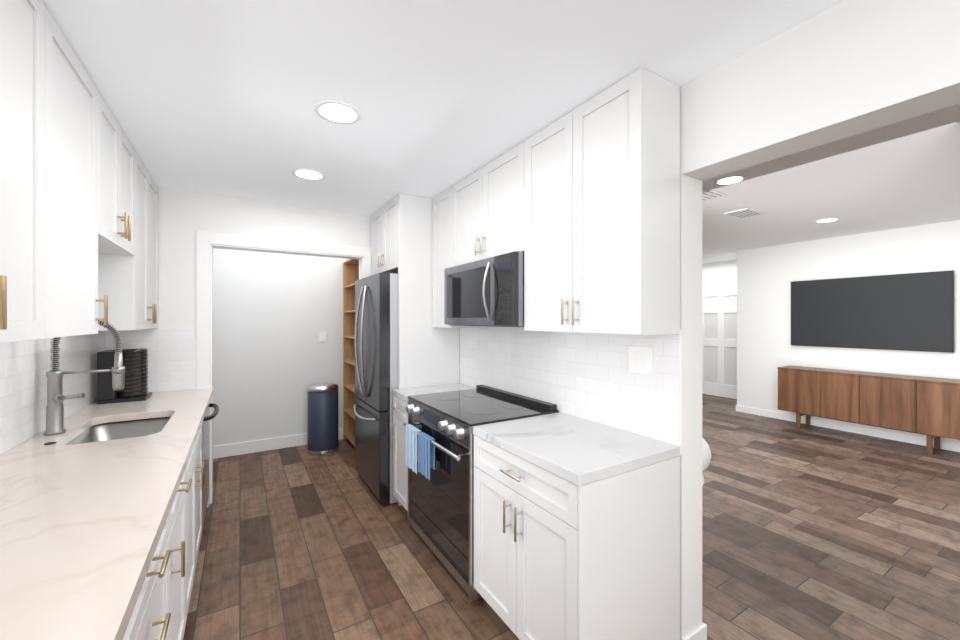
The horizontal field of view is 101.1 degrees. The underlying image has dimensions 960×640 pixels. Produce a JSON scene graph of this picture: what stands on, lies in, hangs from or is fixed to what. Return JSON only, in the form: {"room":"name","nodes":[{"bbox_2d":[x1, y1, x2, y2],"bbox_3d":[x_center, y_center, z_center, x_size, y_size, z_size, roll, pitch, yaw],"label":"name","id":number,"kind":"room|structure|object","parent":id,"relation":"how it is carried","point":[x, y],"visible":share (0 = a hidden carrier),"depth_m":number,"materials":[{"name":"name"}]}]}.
{"room":"kitchen","nodes":[
{"label":"kitchen","id":0,"kind":"room"},
{"bbox_2d":[158,188,369,327],"bbox_3d":[-1.657,0.230,3.475,2.420,2.440,0.120,0,0,-31],"label":"wall","id":1,"kind":"structure","parent":0,"point":[184,217],"depth_m":3.10,"materials":[{"name":"white paint"}]},
{"bbox_2d":[106,328,195,391],"bbox_3d":[-2.427,0.318,2.932,0.522,0.515,0.008,0,0,-31],"label":"backsplash","id":2,"kind":"structure","parent":1,"relation":"attached to","point":[171,359],"depth_m":2.97,"materials":[{"name":"tile"}]},
{"bbox_2d":[196,231,369,503],"bbox_3d":[-1.648,0.380,3.480,1.380,2.140,0.152,0,0,-31],"label":"trim","id":3,"kind":"structure","parent":1,"relation":"attached to","point":[207,243],"depth_m":3.12,"materials":[{"name":"white paint"}]},
{"bbox_2d":[213,248,347,445],"bbox_3d":[-2.219,0.230,4.549,2.575,2.440,0.120,0,0,-31],"label":"wall","id":4,"kind":"structure","parent":0,"point":[274,315],"depth_m":4.41,"materials":[{"name":"white paint"}]},
{"bbox_2d":[213,428,342,458],"bbox_3d":[-2.250,1.385,4.452,2.420,0.130,0.014,0,0,-31],"label":"baseboard","id":5,"kind":"structure","parent":4,"relation":"attached to","point":[248,447],"depth_m":4.34,"materials":[{"name":"white paint"}]},
{"bbox_2d":[319,332,325,341],"bbox_3d":[-1.867,0.200,4.687,0.075,0.115,0.008,0,0,-31],"label":"light switch","id":6,"kind":"object","parent":4,"relation":"attached to","point":[322,336],"visible":1,"depth_m":4.68,"materials":[{"name":"white plastic"}]},
{"bbox_2d":[42,0,843,216],"bbox_3d":[-0.405,-1.105,1.451,2.695,0.230,7.540,0,0,-31],"label":"ceiling","id":7,"kind":"structure","parent":0,"point":[218,97],"depth_m":1.58,"materials":[{"name":"white paint"}]},
{"bbox_2d":[292,168,324,179],"bbox_3d":[-1.160,-0.987,2.677,0.206,0.006,0.206,0,0,-31],"label":"recessed light","id":8,"kind":"object","parent":7,"relation":"in","point":[306,173],"visible":1,"depth_m":2.67,"materials":[{"name":"white plastic"}]},
{"bbox_2d":[315,101,360,123],"bbox_3d":[-0.676,-0.987,1.883,0.206,0.006,0.206,0,0,-31],"label":"recessed light","id":9,"kind":"object","parent":7,"relation":"in","point":[338,112],"visible":1,"depth_m":1.88,"materials":[{"name":"white plastic"}]},
{"bbox_2d":[183,394,959,639],"bbox_3d":[2.442,1.480,3.182,9.360,0.060,7.540,0,0,-31],"label":"floor","id":10,"kind":"structure","parent":0,"point":[811,532],"depth_m":2.49,"materials":[{"name":"brown wood"}]},
{"bbox_2d":[127,488,178,639],"bbox_3d":[-1.135,1.013,0.889,0.606,0.874,0.817,0,0,-31],"label":"base cabinet","id":11,"kind":"object","parent":10,"relation":"on","point":[160,610],"depth_m":1.21,"materials":[{"name":"white wood"}]},
{"bbox_2d":[0,388,212,639],"bbox_3d":[-1.415,0.555,1.375,0.630,0.040,3.700,0,0,-31],"label":"countertop","id":12,"kind":"structure","parent":11,"relation":"on","point":[82,525],"depth_m":1.08,"materials":[{"name":"stone"}]},
{"bbox_2d":[44,321,124,444],"bbox_3d":[-1.861,0.260,1.833,0.286,0.548,0.265,0,0,-31],"label":"faucet","id":13,"kind":"object","parent":12,"relation":"on","point":[56,397],"visible":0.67,"depth_m":1.86,"materials":[{"name":"silver metal"}]},
{"bbox_2d":[66,417,170,444],"bbox_3d":[-1.816,0.678,2.015,0.420,0.202,0.670,0,0,-31],"label":"sink","id":14,"kind":"object","parent":12,"relation":"in","point":[121,430],"visible":0.06,"depth_m":2.24,"materials":[{"name":"silver metal"}]},
{"bbox_2d":[97,348,151,403],"bbox_3d":[-2.381,0.363,2.655,0.240,0.342,0.230,0,0,-31],"label":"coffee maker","id":15,"kind":"object","parent":12,"relation":"on","point":[135,362],"visible":0.83,"depth_m":2.60,"materials":[{"name":"black plastic"}]},
{"bbox_2d":[179,455,190,639],"bbox_3d":[-1.449,1.013,1.407,0.606,0.874,0.546,0,0,-31],"label":"base cabinet","id":16,"kind":"object","parent":10,"relation":"on","point":[185,484],"depth_m":1.70,"materials":[{"name":"white wood"}]},
{"bbox_2d":[191,425,204,591],"bbox_3d":[-1.787,1.013,1.962,0.606,0.874,0.987,0,0,-31],"label":"base cabinet","id":17,"kind":"object","parent":10,"relation":"on","point":[197,466],"depth_m":2.13,"materials":[{"name":"white wood"}]},
{"bbox_2d":[207,407,209,506],"bbox_3d":[-2.192,1.013,2.628,0.606,0.874,0.747,0,0,-31],"label":"base cabinet","id":18,"kind":"object","parent":10,"relation":"on","point":[208,503],"depth_m":3.10,"materials":[{"name":"white"}]},
{"bbox_2d":[202,403,218,527],"bbox_3d":[-2.155,1.008,2.669,0.651,0.860,0.596,0,0,-31],"label":"dishwasher","id":19,"kind":"object","parent":10,"relation":"on","point":[205,448],"visible":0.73,"depth_m":2.71,"materials":[{"name":"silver metal"}]},
{"bbox_2d":[307,382,338,455],"bbox_3d":[-1.736,1.076,4.376,0.326,0.748,0.363,0,0,-31],"label":"trash can","id":20,"kind":"object","parent":10,"relation":"on","point":[322,418],"visible":1,"depth_m":4.26,"materials":[{"name":"blue metal"}]},
{"bbox_2d":[343,259,358,446],"bbox_3d":[-1.186,0.375,4.516,0.526,2.150,0.970,0,0,-31],"label":"pantry shelves","id":21,"kind":"object","parent":10,"relation":"on","point":[350,272],"visible":0.23,"depth_m":4.80,"materials":[{"name":"brown wood"}]},
{"bbox_2d":[354,272,397,506],"bbox_3d":[-0.716,0.536,3.509,0.738,1.827,0.757,0,0,-31],"label":"fridge","id":22,"kind":"object","parent":10,"relation":"on","point":[376,340],"visible":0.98,"depth_m":3.11,"materials":[{"name":"grey metal"}]},
{"bbox_2d":[390,395,407,510],"bbox_3d":[-0.349,1.013,3.034,0.623,0.874,0.342,0,0,-31],"label":"base cabinet","id":23,"kind":"object","parent":10,"relation":"on","point":[400,469],"visible":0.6,"depth_m":2.92,"materials":[{"name":"white wood"}]},
{"bbox_2d":[392,383,475,401],"bbox_3d":[-0.335,0.555,3.043,0.590,0.040,0.342,0,0,-31],"label":"countertop","id":24,"kind":"structure","parent":23,"relation":"on","point":[404,394],"depth_m":3.04,"materials":[{"name":"white stone"}]},
{"bbox_2d":[370,193,458,505],"bbox_3d":[-0.625,0.231,3.541,0.568,2.438,0.801,0,0,-31],"label":"surround","id":25,"kind":"object","parent":10,"relation":"on","point":[401,241],"visible":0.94,"depth_m":3.17,"materials":[{"name":"white wood"}]},
{"bbox_2d":[403,385,558,601],"bbox_3d":[-0.048,0.973,2.499,0.656,0.955,0.874,0,0,-31],"label":"range","id":26,"kind":"object","parent":10,"relation":"on","point":[439,446],"visible":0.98,"depth_m":2.30,"materials":[{"name":"black metal"}]},
{"bbox_2d":[405,424,435,480],"bbox_3d":[-0.377,0.823,2.448,0.042,0.266,0.380,0,0,-31],"label":"towel","id":27,"kind":"object","parent":26,"relation":"hanging from","point":[419,447],"depth_m":2.40,"materials":[{"name":"blue fabric"}]},
{"bbox_2d":[474,435,679,639],"bbox_3d":[0.390,1.013,1.819,0.623,0.874,0.730,0,0,-31],"label":"base cabinet","id":28,"kind":"object","parent":10,"relation":"on","point":[556,557],"visible":0.98,"depth_m":1.55,"materials":[{"name":"white wood"}]},
{"bbox_2d":[473,412,679,485],"bbox_3d":[0.404,0.555,1.828,0.590,0.040,0.731,0,0,-31],"label":"countertop","id":29,"kind":"structure","parent":28,"relation":"on","point":[577,451],"depth_m":1.68,"materials":[{"name":"white stone"}]},
{"bbox_2d":[702,437,710,485],"bbox_3d":[1.021,1.057,2.411,0.678,0.784,0.676,0,0,-31],"label":"chair","id":30,"kind":"object","parent":10,"relation":"on","point":[706,455],"depth_m":2.17,"materials":[{"name":"white fabric"}]},
{"bbox_2d":[736,405,959,451],"bbox_3d":[5.496,1.400,3.959,0.034,0.100,5.454,0,0,-31],"label":"baseboard","id":31,"kind":"structure","parent":10,"relation":"on","point":[946,445],"depth_m":5.06,"materials":[{"name":"white paint"}]},
{"bbox_2d":[777,365,959,454],"bbox_3d":[4.688,1.050,4.849,0.414,0.800,1.623,0,0,-31],"label":"credenza","id":32,"kind":"object","parent":10,"relation":"on","point":[929,407],"visible":1,"depth_m":4.60,"materials":[{"name":"brown wood"}]},
{"bbox_2d":[459,87,701,639],"bbox_3d":[-0.116,0.175,3.420,0.155,2.550,3.995,0,0,-31],"label":"wall","id":33,"kind":"structure","parent":0,"point":[691,406],"depth_m":1.71,"materials":[{"name":"white paint"}]},
{"bbox_2d":[432,189,480,327],"bbox_3d":[-0.176,-0.464,3.104,0.256,1.048,0.403,0,0,-31],"label":"upper cabinet","id":34,"kind":"object","parent":33,"relation":"attached to","point":[440,202],"depth_m":3.11,"materials":[{"name":"white wood"}]},
{"bbox_2d":[448,149,511,267],"bbox_3d":[0.125,-0.684,2.610,0.256,0.608,0.870,0,0,-31],"label":"upper cabinet","id":35,"kind":"object","parent":33,"relation":"attached to","point":[479,205],"depth_m":2.55,"materials":[{"name":"white wood"}]},
{"bbox_2d":[444,251,523,326],"bbox_3d":[0.073,-0.169,2.578,0.376,0.416,0.864,0,0,-31],"label":"microwave","id":36,"kind":"object","parent":35,"relation":"attached to","point":[487,292],"visible":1,"depth_m":2.36,"materials":[{"name":"black metal"}]},
{"bbox_2d":[460,326,680,454],"bbox_3d":[0.340,0.307,2.512,0.008,0.535,1.960,0,0,-31],"label":"backsplash","id":37,"kind":"structure","parent":33,"relation":"attached to","point":[588,376],"depth_m":2.12,"materials":[{"name":"tile"}]},
{"bbox_2d":[628,346,652,374],"bbox_3d":[0.743,0.185,1.833,0.008,0.125,0.128,0,0,-31],"label":"outlet","id":38,"kind":"object","parent":37,"relation":"attached to","point":[640,359],"visible":1,"depth_m":1.83,"materials":[{"name":"white plastic"}]},
{"bbox_2d":[512,68,679,334],"bbox_3d":[0.529,-0.464,1.945,0.256,1.048,0.801,0,0,-31],"label":"upper cabinet","id":39,"kind":"object","parent":33,"relation":"attached to","point":[579,206],"depth_m":1.69,"materials":[{"name":"white wood"}]},
{"bbox_2d":[682,622,706,639],"bbox_3d":[-0.051,1.400,3.451,0.039,0.100,4.009,0,0,-31],"label":"baseboard","id":40,"kind":"structure","parent":33,"relation":"attached to","point":[700,633],"depth_m":1.72,"materials":[{"name":"white paint"}]},
{"bbox_2d":[682,0,959,180],"bbox_3d":[1.749,-0.859,0.352,0.155,0.482,3.185,0,0,-31],"label":"header","id":41,"kind":"object","parent":33,"relation":"attached to","point":[844,69],"visible":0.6,"depth_m":1.27,"materials":[{"name":"white paint"}]},
{"bbox_2d":[702,260,736,395],"bbox_3d":[4.637,0.175,7.407,0.120,2.550,2.360,0,0,-31],"label":"wall","id":42,"kind":"structure","parent":0,"point":[719,273],"depth_m":7.47,"materials":[{"name":"white paint"}]},
{"bbox_2d":[702,288,736,398],"bbox_3d":[4.502,0.430,7.389,0.094,2.020,0.850,0,0,-31],"label":"hall door","id":43,"kind":"structure","parent":42,"relation":"in","point":[719,342],"depth_m":7.42,"materials":[{"name":"white paint"}]},
{"bbox_2d":[702,283,736,289],"bbox_3d":[4.546,0.390,7.416,0.020,2.120,1.030,0,0,-31],"label":"trim","id":44,"kind":"structure","parent":42,"relation":"attached to","point":[720,286],"depth_m":7.43,"materials":[{"name":"white paint"}]},
{"bbox_2d":[702,104,959,263],"bbox_3d":[3.594,-1.160,3.882,6.665,0.120,7.540,0,0,-31],"label":"ceiling","id":45,"kind":"structure","parent":0,"point":[903,173],"depth_m":3.33,"materials":[{"name":"white paint"}]},
{"bbox_2d":[702,189,726,201],"bbox_3d":[1.962,-1.096,3.510,0.300,0.008,0.300,0,0,-31],"label":"ceiling vent","id":46,"kind":"object","parent":45,"relation":"in","point":[708,194],"visible":0.42,"depth_m":3.43,"materials":[{"name":"white metal"}]},
{"bbox_2d":[715,175,745,184],"bbox_3d":[1.964,-1.097,3.102,0.206,0.006,0.206,0,0,-31],"label":"recessed light","id":47,"kind":"object","parent":45,"relation":"in","point":[727,180],"visible":1,"depth_m":3.10,"materials":[{"name":"white plastic"}]},
{"bbox_2d":[724,208,764,218],"bbox_3d":[2.724,-1.096,4.067,0.360,0.008,0.220,0,0,-31],"label":"ceiling vent","id":48,"kind":"object","parent":45,"relation":"in","point":[744,213],"visible":1,"depth_m":4.05,"materials":[{"name":"white metal"}]},
{"bbox_2d":[815,218,839,222],"bbox_3d":[3.826,-1.097,4.351,0.206,0.006,0.206,0,0,-31],"label":"recessed light","id":49,"kind":"object","parent":45,"relation":"in","point":[826,220],"visible":0.96,"depth_m":4.36,"materials":[{"name":"white plastic"}]},
{"bbox_2d":[737,220,959,442],"bbox_3d":[5.549,0.175,3.982,0.120,2.550,5.440,0,0,-31],"label":"wall","id":50,"kind":"structure","parent":0,"point":[767,276],"depth_m":5.34,"materials":[{"name":"white paint"}]},
{"bbox_2d":[791,270,953,352],"bbox_3d":[4.832,-0.092,4.986,0.057,0.905,1.500,0,0,-31],"label":"tv","id":51,"kind":"object","parent":50,"relation":"attached to","point":[910,312],"visible":1,"depth_m":4.85,"materials":[{"name":"black plastic"}]},
{"bbox_3d":[-1.505,0.230,0.782,0.120,2.440,7.300,0,0,-31],"label":"wall","id":52,"kind":"structure","parent":0,"visible":0},
{"bbox_2d":[0,0,59,342],"bbox_3d":[-1.383,-0.464,0.994,0.290,1.048,0.502,0,0,-31],"label":"upper cabinet","id":53,"kind":"object","parent":52,"relation":"attached to","point":[29,34],"depth_m":1.16,"materials":[{"name":"white wood"}]},
{"bbox_2d":[0,331,105,454],"bbox_3d":[-1.690,0.102,1.208,0.008,0.945,3.720,0,0,-31],"label":"backsplash","id":54,"kind":"structure","parent":52,"relation":"attached to","point":[25,365],"depth_m":1.84,"materials":[{"name":"tile"}]},
{"bbox_2d":[60,30,107,336],"bbox_3d":[-1.623,-0.464,1.389,0.290,1.048,0.656,0,0,-31],"label":"upper cabinet","id":55,"kind":"object","parent":52,"relation":"attached to","point":[78,221],"depth_m":1.54,"materials":[{"name":"white wood"}]},
{"bbox_2d":[108,108,139,259],"bbox_3d":[-1.942,-0.679,1.915,0.290,0.618,0.690,0,0,-31],"label":"upper cabinet","id":56,"kind":"object","parent":52,"relation":"attached to","point":[123,161],"depth_m":2.03,"materials":[{"name":"white wood"}]},
{"bbox_2d":[108,159,157,330],"bbox_3d":[-2.308,-0.464,2.516,0.290,1.048,0.834,0,0,-31],"label":"upper cabinet","id":57,"kind":"object","parent":52,"relation":"attached to","point":[132,283],"depth_m":2.47,"materials":[{"name":"white wood"}]}
]}

